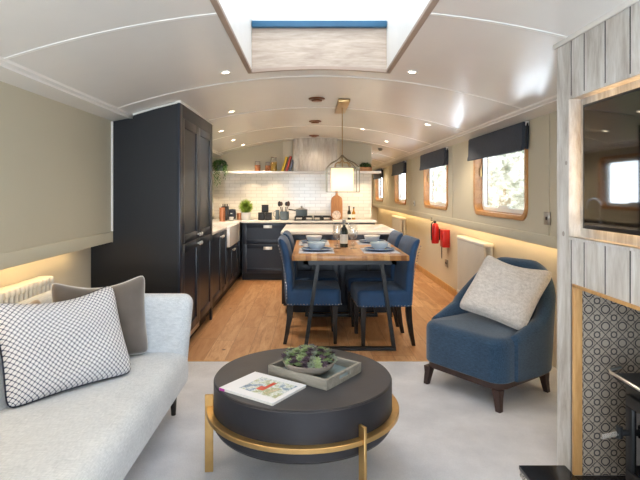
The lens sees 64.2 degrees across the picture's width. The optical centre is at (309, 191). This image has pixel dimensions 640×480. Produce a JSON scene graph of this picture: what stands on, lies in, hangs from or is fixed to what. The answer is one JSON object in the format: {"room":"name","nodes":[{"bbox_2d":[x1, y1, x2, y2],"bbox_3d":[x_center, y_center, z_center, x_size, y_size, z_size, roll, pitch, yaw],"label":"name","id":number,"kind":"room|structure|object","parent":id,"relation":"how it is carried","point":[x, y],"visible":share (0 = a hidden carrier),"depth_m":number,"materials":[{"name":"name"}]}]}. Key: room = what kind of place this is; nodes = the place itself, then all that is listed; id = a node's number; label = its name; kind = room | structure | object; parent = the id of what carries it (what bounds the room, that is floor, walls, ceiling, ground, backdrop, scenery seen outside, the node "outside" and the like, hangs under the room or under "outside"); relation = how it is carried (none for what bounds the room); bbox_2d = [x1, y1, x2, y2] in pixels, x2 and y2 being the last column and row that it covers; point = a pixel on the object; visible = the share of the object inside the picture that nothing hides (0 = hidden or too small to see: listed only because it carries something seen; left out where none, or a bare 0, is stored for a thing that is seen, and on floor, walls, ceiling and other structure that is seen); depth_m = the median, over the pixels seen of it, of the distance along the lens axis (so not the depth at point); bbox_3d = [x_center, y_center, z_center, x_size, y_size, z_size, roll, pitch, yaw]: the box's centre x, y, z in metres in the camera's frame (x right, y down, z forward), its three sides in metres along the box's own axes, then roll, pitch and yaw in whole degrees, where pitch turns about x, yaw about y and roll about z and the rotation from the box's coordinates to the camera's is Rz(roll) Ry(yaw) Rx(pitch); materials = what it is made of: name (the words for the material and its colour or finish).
{"room":"ship interior","nodes":[
{"label":"ship interior","id":0,"kind":"room"},
{"bbox_2d":[0,247,90,287],"bbox_3d":[-1.635,0.830,6.050,0.209,0.940,15.300,0,0,0],"label":"wall","id":1,"kind":"structure","parent":0,"point":[72,268],"depth_m":3.46,"materials":[{"name":"paint"}]},
{"bbox_2d":[0,276,53,302],"bbox_3d":[-1.631,0.907,2.513,0.118,0.785,1.265,0,0,0],"label":"radiator","id":2,"kind":"object","parent":1,"relation":"attached to","point":[23,290],"visible":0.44,"depth_m":2.84,"materials":[{"name":"metal"}]},
{"bbox_2d":[0,81,213,253],"bbox_3d":[-1.530,-0.097,6.050,0.001,0.955,15.300,0,0,0],"label":"wall","id":3,"kind":"structure","parent":0,"point":[55,157],"depth_m":3.01,"materials":[{"name":"paint"}]},
{"bbox_2d":[0,211,213,269],"bbox_3d":[-1.534,0.344,6.050,0.032,0.079,15.300,0,0,0],"label":"trim","id":4,"kind":"structure","parent":3,"relation":"attached to","point":[24,256],"depth_m":2.98,"materials":[{"name":"paint"}]},
{"bbox_2d":[0,56,222,156],"bbox_3d":[-1.460,-0.580,6.050,0.180,0.069,15.300,0,0,0],"label":"crown molding","id":5,"kind":"structure","parent":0,"point":[11,73],"depth_m":2.88,"materials":[{"name":"wood"}]},
{"bbox_2d":[212,141,370,218],"bbox_3d":[-0.357,0.230,10.900,2.665,2.140,5.600,0,0,0],"label":"wall","id":6,"kind":"structure","parent":0,"point":[244,159],"depth_m":8.10,"materials":[{"name":"paint"}]},
{"bbox_2d":[214,174,370,217],"bbox_3d":[-0.278,0.050,8.094,2.505,0.740,0.012,0,0,0],"label":"wall","id":7,"kind":"structure","parent":6,"relation":"attached to","point":[308,191],"depth_m":8.09,"materials":[{"name":"white tile"}]},
{"bbox_2d":[283,141,291,170],"bbox_3d":[-0.360,-0.565,8.096,0.140,0.486,0.008,0,0,0],"label":"trim","id":8,"kind":"structure","parent":7,"relation":"attached to","point":[287,145],"depth_m":8.09,"materials":[{"name":"paint"}]},
{"bbox_2d":[294,138,336,170],"bbox_3d":[0.083,-0.575,7.950,0.669,0.503,0.300,0,0,0],"label":"hood","id":9,"kind":"object","parent":7,"relation":"attached to","point":[310,154],"visible":0.85,"depth_m":7.80,"materials":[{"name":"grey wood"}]},
{"bbox_2d":[337,141,339,166],"bbox_3d":[0.400,-0.569,8.096,0.140,0.494,0.008,0,0,0],"label":"trim","id":10,"kind":"structure","parent":7,"relation":"attached to","point":[338,142],"depth_m":8.09,"materials":[{"name":"paint"}]},
{"bbox_2d":[212,171,380,173],"bbox_3d":[-0.207,-0.304,7.970,2.605,0.035,0.260,0,0,0],"label":"wall shelf","id":11,"kind":"object","parent":6,"relation":"attached to","point":[228,172],"visible":0.72,"depth_m":7.84,"materials":[{"name":"white paint"}]},
{"bbox_2d":[212,159,227,187],"bbox_3d":[-1.388,-0.287,7.893,0.284,0.441,0.251,0,0,0],"label":"trailing plant","id":12,"kind":"object","parent":11,"relation":"on","point":[219,167],"visible":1,"depth_m":7.88,"materials":[{"name":"plant"}]},
{"bbox_2d":[271,157,276,170],"bbox_3d":[-0.565,-0.438,7.960,0.100,0.229,0.100,0,0,0],"label":"storage jar","id":13,"kind":"object","parent":11,"relation":"on","point":[273,164],"visible":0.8,"depth_m":7.92,"materials":[{"name":"clear glass"}]},
{"bbox_2d":[281,157,287,170],"bbox_3d":[-0.395,-0.431,7.970,0.109,0.241,0.140,0,0,0],"label":"cookbook","id":14,"kind":"object","parent":11,"relation":"on","point":[286,158],"visible":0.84,"depth_m":7.90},
{"bbox_2d":[285,156,291,170],"bbox_3d":[-0.334,-0.436,7.970,0.107,0.249,0.140,0,0,0],"label":"cookbook","id":15,"kind":"object","parent":11,"relation":"on","point":[290,157],"visible":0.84,"depth_m":7.90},
{"bbox_2d":[359,162,371,170],"bbox_3d":[0.864,-0.393,7.949,0.213,0.143,0.132,0,0,0],"label":"trough","id":16,"kind":"object","parent":11,"relation":"on","point":[363,166],"visible":0.97,"depth_m":7.90,"materials":[{"name":"brown wood"}]},
{"bbox_2d":[0,0,626,166],"bbox_3d":[0.070,-0.710,6.050,2.940,0.239,15.300,0,0,0],"label":"ceiling","id":17,"kind":"structure","parent":0,"point":[517,67],"depth_m":2.99,"materials":[{"name":"paint"}]},
{"bbox_2d":[4,13,567,59],"bbox_3d":[0.070,-0.697,2.300,2.940,0.220,0.028,0,0,0],"label":"trim","id":18,"kind":"structure","parent":17,"relation":"attached to","point":[210,14],"depth_m":2.29,"materials":[{"name":"white paint"}]},
{"bbox_2d":[219,137,409,152],"bbox_3d":[0.070,-0.709,7.750,2.940,0.245,0.028,0,0,0],"label":"trim","id":19,"kind":"structure","parent":17,"relation":"attached to","point":[304,137],"depth_m":7.74,"materials":[{"name":"white paint"}]},
{"bbox_2d":[309,97,324,101],"bbox_3d":[0.060,-0.816,4.520,0.148,0.028,0.148,0,0,0],"label":"ceiling vent","id":20,"kind":"object","parent":17,"relation":"in","point":[313,99],"visible":1,"depth_m":4.49,"materials":[{"name":"brown metal"}]},
{"bbox_2d":[118,76,521,108],"bbox_3d":[0.070,-0.709,3.650,2.940,0.245,0.028,0,0,0],"label":"trim","id":21,"kind":"structure","parent":17,"relation":"attached to","point":[286,76],"depth_m":3.64,"materials":[{"name":"white paint"}]},
{"bbox_2d":[212,125,429,143],"bbox_3d":[0.070,-0.709,6.370,2.940,0.245,0.028,0,0,0],"label":"trim","id":22,"kind":"structure","parent":17,"relation":"attached to","point":[309,125],"depth_m":6.36,"materials":[{"name":"white paint"}]},
{"bbox_2d":[210,0,438,73],"bbox_3d":[0.061,-0.978,2.475,1.020,0.365,1.970,0,0,0],"label":"window","id":23,"kind":"structure","parent":17,"relation":"attached to","point":[376,45],"depth_m":3.40,"materials":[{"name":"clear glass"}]},
{"bbox_2d":[210,107,463,130],"bbox_3d":[0.070,-0.709,5.000,2.940,0.245,0.028,0,0,0],"label":"trim","id":24,"kind":"structure","parent":17,"relation":"attached to","point":[299,107],"depth_m":4.99,"materials":[{"name":"white paint"}]},
{"bbox_2d":[326,99,359,191],"bbox_3d":[0.305,-0.408,4.835,0.304,0.825,0.690,0,0,0],"label":"lantern pendant","id":25,"kind":"object","parent":17,"relation":"hanging from","point":[341,177],"visible":1,"depth_m":4.73,"materials":[{"name":"gold metal"}]},
{"bbox_2d":[188,268,453,359],"bbox_3d":[0.060,1.330,8.807,3.700,0.060,9.785,0,0,0],"label":"floor","id":26,"kind":"structure","parent":0,"point":[251,317],"depth_m":4.93,"materials":[{"name":"brown wood"}]},
{"bbox_2d":[91,101,212,338],"bbox_3d":[-1.327,0.298,4.575,0.718,2.003,1.321,0,0,0],"label":"tall cabinet","id":27,"kind":"object","parent":26,"relation":"on","point":[161,157],"visible":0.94,"depth_m":3.92,"materials":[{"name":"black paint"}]},
{"bbox_2d":[206,230,226,316],"bbox_3d":[-1.249,0.877,5.753,0.522,0.845,1.035,0,0,0],"label":"base cabinet","id":28,"kind":"object","parent":26,"relation":"on","point":[219,240],"visible":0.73,"depth_m":5.80,"materials":[{"name":"blue paint"}]},
{"bbox_2d":[212,219,376,234],"bbox_3d":[-0.270,0.439,6.659,2.490,0.028,2.852,0,0,0],"label":"countertop","id":29,"kind":"structure","parent":28,"relation":"on","point":[215,230],"depth_m":7.45,"materials":[{"name":"stone"}]},
{"bbox_2d":[219,203,224,221],"bbox_3d":[-1.270,0.290,7.380,0.084,0.270,0.084,0,0,0],"label":"copper canister","id":30,"kind":"object","parent":29,"relation":"on","point":[221,209],"visible":1,"depth_m":7.35,"materials":[{"name":"metal"}]},
{"bbox_2d":[222,204,228,220],"bbox_3d":[-1.275,0.302,7.660,0.100,0.245,0.140,0,0,0],"label":"knife block","id":31,"kind":"object","parent":29,"relation":"on","point":[225,206],"visible":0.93,"depth_m":7.59,"materials":[{"name":"black wood"}]},
{"bbox_2d":[212,223,239,246],"bbox_3d":[-1.205,0.559,6.740,0.430,0.252,0.880,0,0,0],"label":"sink","id":32,"kind":"object","parent":29,"relation":"in","point":[233,229],"visible":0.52,"depth_m":6.78,"materials":[{"name":"white ceramic"}]},
{"bbox_2d":[229,209,235,218],"bbox_3d":[-1.200,0.339,7.853,0.110,0.153,0.175,0,0,0],"label":"toaster","id":33,"kind":"object","parent":29,"relation":"on","point":[232,212],"visible":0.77,"depth_m":7.78,"materials":[{"name":"blue paint"}]},
{"bbox_2d":[238,198,252,219],"bbox_3d":[-0.972,0.259,7.719,0.248,0.333,0.253,0,0,0],"label":"potted grass plant","id":34,"kind":"object","parent":29,"relation":"on","point":[246,206],"visible":0.98,"depth_m":7.67,"materials":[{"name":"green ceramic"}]},
{"bbox_2d":[258,212,264,219],"bbox_3d":[-0.735,0.367,7.750,0.102,0.115,0.102,0,0,0],"label":"tin","id":35,"kind":"object","parent":29,"relation":"on","point":[261,215],"visible":0.88,"depth_m":7.70,"materials":[{"name":"black metal"}]},
{"bbox_2d":[261,205,268,211],"bbox_3d":[-0.682,0.251,7.750,0.102,0.115,0.102,0,0,0],"label":"tin","id":36,"kind":"object","parent":35,"relation":"on","point":[265,208],"visible":0.98,"depth_m":7.70,"materials":[{"name":"black metal"}]},
{"bbox_2d":[265,212,271,219],"bbox_3d":[-0.628,0.367,7.750,0.102,0.115,0.102,0,0,0],"label":"tin","id":37,"kind":"object","parent":29,"relation":"on","point":[268,215],"visible":0.98,"depth_m":7.70,"materials":[{"name":"black metal"}]},
{"bbox_2d":[273,210,279,219],"bbox_3d":[-0.507,0.350,7.824,0.086,0.150,0.070,0,0,33],"label":"water jug","id":38,"kind":"object","parent":29,"relation":"on","point":[277,217],"visible":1,"depth_m":7.80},
{"bbox_2d":[278,201,289,219],"bbox_3d":[-0.393,0.281,7.750,0.144,0.287,0.142,0,0,41],"label":"pot","id":39,"kind":"object","parent":29,"relation":"on","point":[284,215],"visible":0.98,"depth_m":7.72,"materials":[{"name":"grey ceramic"}]},
{"bbox_2d":[294,215,332,220],"bbox_3d":[0.050,0.396,7.765,0.580,0.058,0.450,0,0,0],"label":"gas hob","id":40,"kind":"object","parent":29,"relation":"in","point":[308,217],"visible":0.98,"depth_m":7.66,"materials":[{"name":"black metal"}]},
{"bbox_2d":[288,206,307,215],"bbox_3d":[-0.185,0.289,7.860,0.294,0.155,0.184,0,0,0],"label":"saucepan","id":41,"kind":"object","parent":40,"relation":"on","point":[301,211],"visible":1,"depth_m":7.79,"materials":[{"name":"silver metal"}]},
{"bbox_2d":[332,211,340,218],"bbox_3d":[0.410,0.356,7.904,0.136,0.133,0.039,0,0,-1],"label":"decorative plate","id":42,"kind":"object","parent":29,"relation":"on","point":[336,214],"visible":1,"depth_m":7.91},
{"bbox_2d":[331,191,342,218],"bbox_3d":[0.420,0.189,8.028,0.180,0.474,0.077,0,0,0],"label":"chopping board","id":43,"kind":"object","parent":29,"relation":"on","point":[336,201],"visible":0.66,"depth_m":8.02,"materials":[{"name":"brown wood"}]},
{"bbox_2d":[347,206,350,219],"bbox_3d":[0.605,0.320,7.880,0.055,0.210,0.055,0,0,0],"label":"oil bottle","id":44,"kind":"object","parent":29,"relation":"on","point":[349,211],"visible":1,"depth_m":7.86,"materials":[{"name":"black glass"}]},
{"bbox_2d":[222,243,237,296],"bbox_3d":[-1.249,1.000,6.735,0.522,0.600,0.930,0,0,0],"label":"base cabinet","id":45,"kind":"object","parent":26,"relation":"on","point":[232,252],"visible":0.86,"depth_m":6.70,"materials":[{"name":"blue paint"}]},
{"bbox_2d":[233,223,241,283],"bbox_3d":[-1.265,0.877,7.640,0.490,0.845,0.880,0,0,0],"label":"base cabinet","id":46,"kind":"object","parent":26,"relation":"on","point":[240,241],"visible":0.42,"depth_m":7.63,"materials":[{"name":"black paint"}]},
{"bbox_2d":[242,223,290,279],"bbox_3d":[-0.640,0.877,7.765,0.720,0.845,0.630,0,0,0],"label":"drawer unit","id":47,"kind":"object","parent":26,"relation":"on","point":[261,258],"visible":0.7,"depth_m":7.49,"materials":[{"name":"blue paint"}]},
{"bbox_2d":[188,360,427,360],"bbox_3d":[0.405,1.298,3.914,2.810,0.005,0.014,0,0,0],"label":"trim","id":48,"kind":"structure","parent":26,"relation":"attached to","point":[188,360],"depth_m":3.92,"materials":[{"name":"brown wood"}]},
{"bbox_2d":[278,235,341,343],"bbox_3d":[-0.004,0.850,4.560,0.552,0.899,0.483,0,0,0],"label":"dining chair","id":49,"kind":"object","parent":26,"relation":"on","point":[297,292],"visible":0.98,"depth_m":4.34,"materials":[{"name":"blue fabric"}]},
{"bbox_2d":[283,230,337,325],"bbox_3d":[0.006,0.850,5.120,0.552,0.899,0.483,0,0,0],"label":"dining chair","id":50,"kind":"object","parent":26,"relation":"on","point":[299,275],"visible":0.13,"depth_m":4.97,"materials":[{"name":"blue fabric"}]},
{"bbox_2d":[282,235,392,311],"bbox_3d":[0.296,0.877,6.055,1.267,0.845,1.210,0,0,0],"label":"kitchen island","id":51,"kind":"object","parent":26,"relation":"on","point":[340,270],"visible":0.16,"depth_m":5.46,"materials":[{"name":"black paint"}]},
{"bbox_2d":[281,224,396,234],"bbox_3d":[0.323,0.439,6.061,1.271,0.028,1.258,0,0,0],"label":"island countertop","id":52,"kind":"structure","parent":51,"relation":"on","point":[295,229],"depth_m":5.78,"materials":[{"name":"stone"}]},
{"bbox_2d":[292,240,408,350],"bbox_3d":[0.326,0.903,4.755,0.942,0.787,1.330,0,0,0],"label":"dining table","id":53,"kind":"object","parent":26,"relation":"on","point":[352,254],"visible":0.65,"depth_m":4.17,"materials":[{"name":"wood"}]},
{"bbox_2d":[299,241,329,244],"bbox_3d":[0.040,0.508,5.060,0.300,0.003,0.380,0,0,0],"label":"placemat","id":54,"kind":"object","parent":53,"relation":"on","point":[300,242],"visible":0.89,"depth_m":5.02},
{"bbox_3d":[0.040,0.496,5.060,0.272,0.023,0.272,0,0,0],"label":"dinner plate","id":55,"kind":"object","parent":54,"relation":"on","visible":0},
{"bbox_2d":[306,235,321,240],"bbox_3d":[0.040,0.467,5.060,0.164,0.067,0.164,0,0,0],"label":"bowl","id":56,"kind":"object","parent":55,"relation":"on","point":[309,237],"visible":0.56,"depth_m":5.00,"materials":[{"name":"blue ceramic"}]},
{"bbox_2d":[299,248,333,252],"bbox_3d":[0.055,0.508,4.420,0.300,0.003,0.380,0,0,0],"label":"placemat","id":57,"kind":"object","parent":53,"relation":"on","point":[300,249],"visible":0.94,"depth_m":4.35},
{"bbox_2d":[301,246,331,250],"bbox_3d":[0.055,0.495,4.420,0.272,0.023,0.272,0,0,0],"label":"dinner plate","id":58,"kind":"object","parent":57,"relation":"on","point":[307,248],"visible":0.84,"depth_m":4.42,"materials":[{"name":"blue ceramic"}]},
{"bbox_2d":[307,241,325,249],"bbox_3d":[0.055,0.467,4.420,0.164,0.067,0.164,0,0,0],"label":"bowl","id":59,"kind":"object","parent":58,"relation":"on","point":[314,245],"visible":0.96,"depth_m":4.37,"materials":[{"name":"blue ceramic"}]},
{"bbox_2d":[340,219,347,247],"bbox_3d":[0.315,0.382,4.720,0.075,0.257,0.075,0,0,0],"label":"wine bottle","id":60,"kind":"object","parent":53,"relation":"on","point":[344,232],"visible":1,"depth_m":4.69,"materials":[{"name":"glass"}]},
{"bbox_2d":[356,241,370,244],"bbox_3d":[0.620,0.508,5.100,0.300,0.003,0.380,0,0,0],"label":"placemat","id":61,"kind":"object","parent":53,"relation":"on","point":[358,242],"visible":0.44,"depth_m":5.02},
{"bbox_2d":[358,239,385,242],"bbox_3d":[0.620,0.495,5.100,0.272,0.023,0.272,0,0,0],"label":"dinner plate","id":62,"kind":"object","parent":61,"relation":"on","point":[361,240],"visible":0.52,"depth_m":5.14,"materials":[{"name":"blue ceramic"}]},
{"bbox_2d":[364,235,379,241],"bbox_3d":[0.620,0.467,5.100,0.164,0.067,0.164,0,0,0],"label":"bowl","id":63,"kind":"object","parent":62,"relation":"on","point":[369,238],"visible":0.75,"depth_m":5.04,"materials":[{"name":"white ceramic"}]},
{"bbox_2d":[360,248,398,252],"bbox_3d":[0.600,0.508,4.420,0.300,0.003,0.380,0,0,0],"label":"placemat","id":64,"kind":"object","parent":53,"relation":"on","point":[362,249],"visible":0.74,"depth_m":4.35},
{"bbox_2d":[364,246,394,250],"bbox_3d":[0.600,0.495,4.420,0.272,0.023,0.272,0,0,0],"label":"dinner plate","id":65,"kind":"object","parent":64,"relation":"on","point":[368,247],"visible":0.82,"depth_m":4.42,"materials":[{"name":"blue ceramic"}]},
{"bbox_2d":[370,241,388,249],"bbox_3d":[0.600,0.467,4.420,0.164,0.067,0.164,0,0,0],"label":"bowl","id":66,"kind":"object","parent":65,"relation":"on","point":[378,245],"visible":0.95,"depth_m":4.37,"materials":[{"name":"blue ceramic"}]},
{"bbox_2d":[344,230,402,326],"bbox_3d":[0.634,0.850,5.120,0.552,0.899,0.483,0,0,0],"label":"dining chair","id":67,"kind":"object","parent":26,"relation":"on","point":[394,238],"visible":0.46,"depth_m":4.93,"materials":[{"name":"blue fabric"}]},
{"bbox_2d":[350,235,420,345],"bbox_3d":[0.654,0.850,4.502,0.552,0.899,0.483,0,0,-3],"label":"dining chair","id":68,"kind":"object","parent":26,"relation":"on","point":[400,290],"visible":0.98,"depth_m":4.29,"materials":[{"name":"blue fabric"}]},
{"bbox_2d":[123,361,624,479],"bbox_3d":[0.060,1.329,1.157,3.700,0.062,5.515,0,0,0],"label":"carpet","id":69,"kind":"structure","parent":0,"point":[449,427],"depth_m":2.67,"materials":[{"name":"carpet"}]},
{"bbox_2d":[0,290,192,479],"bbox_3d":[-1.127,0.936,1.890,0.877,0.723,2.340,0,0,0],"label":"sofa","id":70,"kind":"object","parent":69,"relation":"on","point":[97,430],"visible":0.48,"depth_m":2.12,"materials":[{"name":"white fabric"}]},
{"bbox_2d":[0,299,40,355],"bbox_3d":[-1.386,0.736,2.487,0.154,0.353,0.413,0,0,-3],"label":"cushion","id":71,"kind":"object","parent":70,"relation":"on","point":[35,301],"visible":0.06,"depth_m":2.63,"materials":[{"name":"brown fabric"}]},
{"bbox_2d":[0,286,130,407],"bbox_3d":[-1.152,0.703,2.408,0.275,0.421,0.581,0,0,41],"label":"cushion","id":72,"kind":"object","parent":70,"relation":"on","point":[47,349],"visible":1,"depth_m":2.31,"materials":[{"name":"fabric"}]},
{"bbox_2d":[51,276,147,354],"bbox_3d":[-1.147,0.698,2.801,0.491,0.426,0.207,0,0,-30],"label":"cushion","id":73,"kind":"object","parent":70,"relation":"on","point":[130,294],"visible":0.47,"depth_m":2.81,"materials":[{"name":"beige fabric"}]},
{"bbox_2d":[205,348,398,479],"bbox_3d":[-0.036,1.079,2.414,0.904,0.438,0.898,0,0,0],"label":"coffee table","id":74,"kind":"object","parent":69,"relation":"on","point":[313,425],"visible":0.82,"depth_m":2.08,"materials":[{"name":"metal"}]},
{"bbox_2d":[219,372,305,405],"bbox_3d":[-0.205,0.854,2.226,0.296,0.012,0.238,0,0,34],"label":"magazine","id":75,"kind":"object","parent":74,"relation":"on","point":[256,386],"visible":1,"depth_m":2.21,"materials":[{"name":"paper"}]},
{"bbox_2d":[268,356,360,390],"bbox_3d":[0.024,0.837,2.421,0.335,0.046,0.293,0,0,36],"label":"wooden tray","id":76,"kind":"object","parent":74,"relation":"on","point":[343,369],"visible":0.7,"depth_m":2.35,"materials":[{"name":"grey wood"}]},
{"bbox_2d":[281,344,337,375],"bbox_3d":[-0.003,0.787,2.410,0.272,0.125,0.273,0,0,31],"label":"succulent bowl","id":77,"kind":"object","parent":76,"relation":"on","point":[311,359],"visible":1,"depth_m":2.34,"materials":[{"name":"stone"}]},
{"bbox_2d":[424,257,555,412],"bbox_3d":[1.217,0.883,3.423,0.709,0.827,0.724,0,0,-36],"label":"armchair","id":78,"kind":"object","parent":69,"relation":"on","point":[486,352],"visible":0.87,"depth_m":3.17,"materials":[{"name":"blue fabric"}]},
{"bbox_2d":[460,255,551,329],"bbox_3d":[1.282,0.653,3.372,0.312,0.412,0.514,0,0,-37],"label":"cushion","id":79,"kind":"object","parent":78,"relation":"on","point":[509,295],"visible":0.98,"depth_m":3.28,"materials":[{"name":"fabric"}]},
{"bbox_2d":[519,465,625,479],"bbox_3d":[1.298,1.274,1.735,0.685,0.048,1.200,0,0,0],"label":"hearth","id":80,"kind":"object","parent":69,"relation":"on","point":[527,472],"visible":0.98,"depth_m":2.26,"materials":[{"name":"black stone"}]},
{"bbox_2d":[601,366,639,479],"bbox_3d":[1.368,0.820,1.785,0.484,0.860,0.542,0,0,0],"label":"stove","id":81,"kind":"object","parent":80,"relation":"on","point":[631,381],"visible":1,"depth_m":1.95,"materials":[{"name":"metal"}]},
{"bbox_2d":[371,174,376,223],"bbox_3d":[0.060,0.200,13.725,3.720,2.200,0.050,0,0,0],"label":"wall","id":82,"kind":"structure","parent":0,"point":[373,209],"depth_m":13.70,"materials":[{"name":"paint"}]},
{"bbox_2d":[380,157,487,203],"bbox_3d":[1.845,0.255,6.050,0.149,2.290,15.300,0,0,0],"label":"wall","id":83,"kind":"structure","parent":0,"point":[487,157],"depth_m":5.13,"materials":[{"name":"paint"}]},
{"bbox_2d":[372,111,556,236],"bbox_3d":[1.670,-0.097,6.050,0.001,0.955,15.300,0,0,0],"label":"wall","id":84,"kind":"structure","parent":0,"point":[463,209],"depth_m":4.57,"materials":[{"name":"paint"}]},
{"bbox_2d":[373,168,382,179],"bbox_3d":[1.632,-0.426,12.270,0.071,0.230,1.376,0,0,0],"label":"blind","id":85,"kind":"object","parent":84,"relation":"attached to","point":[376,176],"visible":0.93,"depth_m":11.90,"materials":[{"name":"grey fabric"}]},
{"bbox_2d":[375,178,382,201],"bbox_3d":[1.711,-0.120,12.275,0.118,0.696,1.306,0,0,0],"label":"window","id":86,"kind":"structure","parent":84,"relation":"in","point":[377,181],"depth_m":12.88,"materials":[{"name":"brown wood"}]},
{"bbox_2d":[391,161,406,175],"bbox_3d":[1.632,-0.426,9.415,0.071,0.230,1.246,0,0,0],"label":"blind","id":87,"kind":"object","parent":84,"relation":"attached to","point":[399,168],"visible":1,"depth_m":9.20,"materials":[{"name":"grey fabric"}]},
{"bbox_2d":[394,173,405,204],"bbox_3d":[1.711,-0.120,9.420,0.118,0.696,1.176,0,0,0],"label":"window","id":88,"kind":"structure","parent":84,"relation":"in","point":[397,178],"depth_m":9.94,"materials":[{"name":"brown wood"}]},
{"bbox_2d":[419,147,448,169],"bbox_3d":[1.632,-0.426,6.800,0.071,0.230,1.356,0,0,0],"label":"blind","id":89,"kind":"object","parent":84,"relation":"attached to","point":[438,158],"visible":1,"depth_m":6.58,"materials":[{"name":"grey fabric"}]},
{"bbox_2d":[423,165,447,209],"bbox_3d":[1.711,-0.120,6.805,0.118,0.696,1.286,0,0,0],"label":"window","id":90,"kind":"structure","parent":84,"relation":"in","point":[428,173],"depth_m":7.37,"materials":[{"name":"brown wood"}]},
{"bbox_2d":[452,145,452,217],"bbox_3d":[1.669,-0.117,5.970,0.008,0.855,0.024,0,0,0],"label":"trim","id":91,"kind":"structure","parent":84,"relation":"attached to","point":[452,145],"depth_m":5.96,"materials":[{"name":"paint"}]},
{"bbox_2d":[372,203,556,248],"bbox_3d":[1.674,0.344,6.050,0.032,0.079,15.300,0,0,0],"label":"trim","id":92,"kind":"structure","parent":84,"relation":"attached to","point":[539,239],"depth_m":4.69,"materials":[{"name":"paint"}]},
{"bbox_2d":[467,121,528,160],"bbox_3d":[1.632,-0.426,4.535,0.071,0.230,1.346,0,0,0],"label":"blind","id":93,"kind":"object","parent":84,"relation":"attached to","point":[514,138],"visible":1,"depth_m":4.31,"materials":[{"name":"grey fabric"}]},
{"bbox_2d":[473,149,527,220],"bbox_3d":[1.711,-0.120,4.540,0.118,0.696,1.276,0,0,0],"label":"window","id":94,"kind":"structure","parent":84,"relation":"in","point":[480,205],"depth_m":5.03,"materials":[{"name":"brown wood"}]},
{"bbox_2d":[544,212,550,224],"bbox_3d":[1.663,0.185,3.580,0.015,0.090,0.095,0,0,0],"label":"light switch","id":95,"kind":"object","parent":84,"relation":"attached to","point":[547,215],"visible":1,"depth_m":3.56,"materials":[{"name":"silver metal"}]},
{"bbox_2d":[548,114,549,235],"bbox_3d":[1.669,-0.117,3.560,0.008,0.855,0.024,0,0,0],"label":"trim","id":96,"kind":"structure","parent":84,"relation":"attached to","point":[548,114],"depth_m":3.56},
{"bbox_2d":[372,95,556,170],"bbox_3d":[1.600,-0.578,6.050,0.180,0.066,15.300,0,0,0],"label":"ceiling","id":97,"kind":"structure","parent":0,"point":[548,105],"depth_m":4.45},
{"bbox_2d":[377,208,556,368],"bbox_3d":[1.766,0.830,6.050,0.189,0.940,15.300,0,0,0],"label":"wall","id":98,"kind":"structure","parent":0,"point":[429,258],"depth_m":6.48,"materials":[{"name":"paint"}]},
{"bbox_2d":[392,215,405,235],"bbox_3d":[1.751,0.890,10.012,0.118,0.820,1.064,0,0,0],"label":"radiator","id":99,"kind":"object","parent":98,"relation":"attached to","point":[398,222],"visible":0.46,"depth_m":9.78,"materials":[{"name":"metal"}]},
{"bbox_2d":[431,218,439,243],"bbox_3d":[1.718,0.524,6.927,0.181,0.352,0.110,0,0,0],"label":"fire extinguisher","id":100,"kind":"object","parent":98,"relation":"attached to","point":[435,231],"visible":0.7,"depth_m":6.89,"materials":[{"name":"red metal"}]},
{"bbox_2d":[415,263,456,296],"bbox_3d":[1.802,1.255,8.807,0.016,0.090,9.785,0,0,0],"label":"baseboard","id":101,"kind":"structure","parent":98,"relation":"attached to","point":[451,290],"depth_m":7.17,"materials":[{"name":"brown wood"}]},
{"bbox_2d":[440,229,449,257],"bbox_3d":[1.762,0.680,6.660,0.093,0.380,0.150,0,0,0],"label":"blanket","id":102,"kind":"object","parent":98,"relation":"attached to","point":[444,233],"visible":1,"depth_m":6.59,"materials":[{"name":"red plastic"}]},
{"bbox_2d":[457,235,492,292],"bbox_3d":[1.751,0.900,5.402,0.118,0.800,0.985,0,0,0],"label":"radiator","id":103,"kind":"object","parent":98,"relation":"attached to","point":[471,252],"visible":0.48,"depth_m":5.46,"materials":[{"name":"metal"}]},
{"bbox_2d":[557,1,639,475],"bbox_3d":[1.180,0.303,1.485,0.020,1.994,1.860,0,0,0],"label":"wall","id":104,"kind":"structure","parent":0,"point":[617,26],"depth_m":2.20,"materials":[{"name":"grey wood"}]},
{"bbox_2d":[553,0,639,49],"bbox_3d":[1.313,-0.688,1.491,0.314,0.024,1.882,0,0,0],"label":"trim","id":105,"kind":"structure","parent":104,"relation":"attached to","point":[628,3],"depth_m":2.06,"materials":[{"name":"wood"}]},
{"bbox_2d":[568,74,639,251],"bbox_3d":[1.203,-0.109,1.760,0.074,0.646,1.119,0,0,0],"label":"trim","id":106,"kind":"structure","parent":104,"relation":"attached to","point":[577,232],"depth_m":2.30,"materials":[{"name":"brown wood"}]},
{"bbox_2d":[572,284,639,474],"bbox_3d":[1.182,0.829,1.812,0.040,0.843,0.904,0,0,0],"label":"trim","id":107,"kind":"structure","parent":104,"relation":"attached to","point":[577,290],"depth_m":2.25,"materials":[{"name":"brown wood"}]},
{"bbox_2d":[583,87,639,235],"bbox_3d":[1.201,-0.110,1.735,0.036,0.536,0.964,0,0,0],"label":"television","id":108,"kind":"object","parent":104,"relation":"attached to","point":[611,125],"visible":1,"depth_m":1.99,"materials":[{"name":"glass"}]},
{"bbox_3d":[1.492,0.303,1.485,0.637,1.994,1.870,0,0,0],"label":"wall","id":109,"kind":"structure","parent":0,"visible":0},
{"bbox_2d":[582,291,639,474],"bbox_3d":[1.425,0.804,2.261,0.450,0.892,0.022,0,0,0],"label":"tiles","id":110,"kind":"structure","parent":109,"relation":"attached to","point":[610,329],"depth_m":2.25,"materials":[{"name":"tile"}]},
{"label":"outside","id":111,"kind":"structure","parent":0,"visible":0},
{"bbox_2d":[433,150,523,208],"bbox_3d":[4.441,-0.500,7.000,2.699,4.200,22.000,0,0,0],"label":"riverbank","id":112,"kind":"structure","parent":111,"point":[505,171],"depth_m":10.78,"materials":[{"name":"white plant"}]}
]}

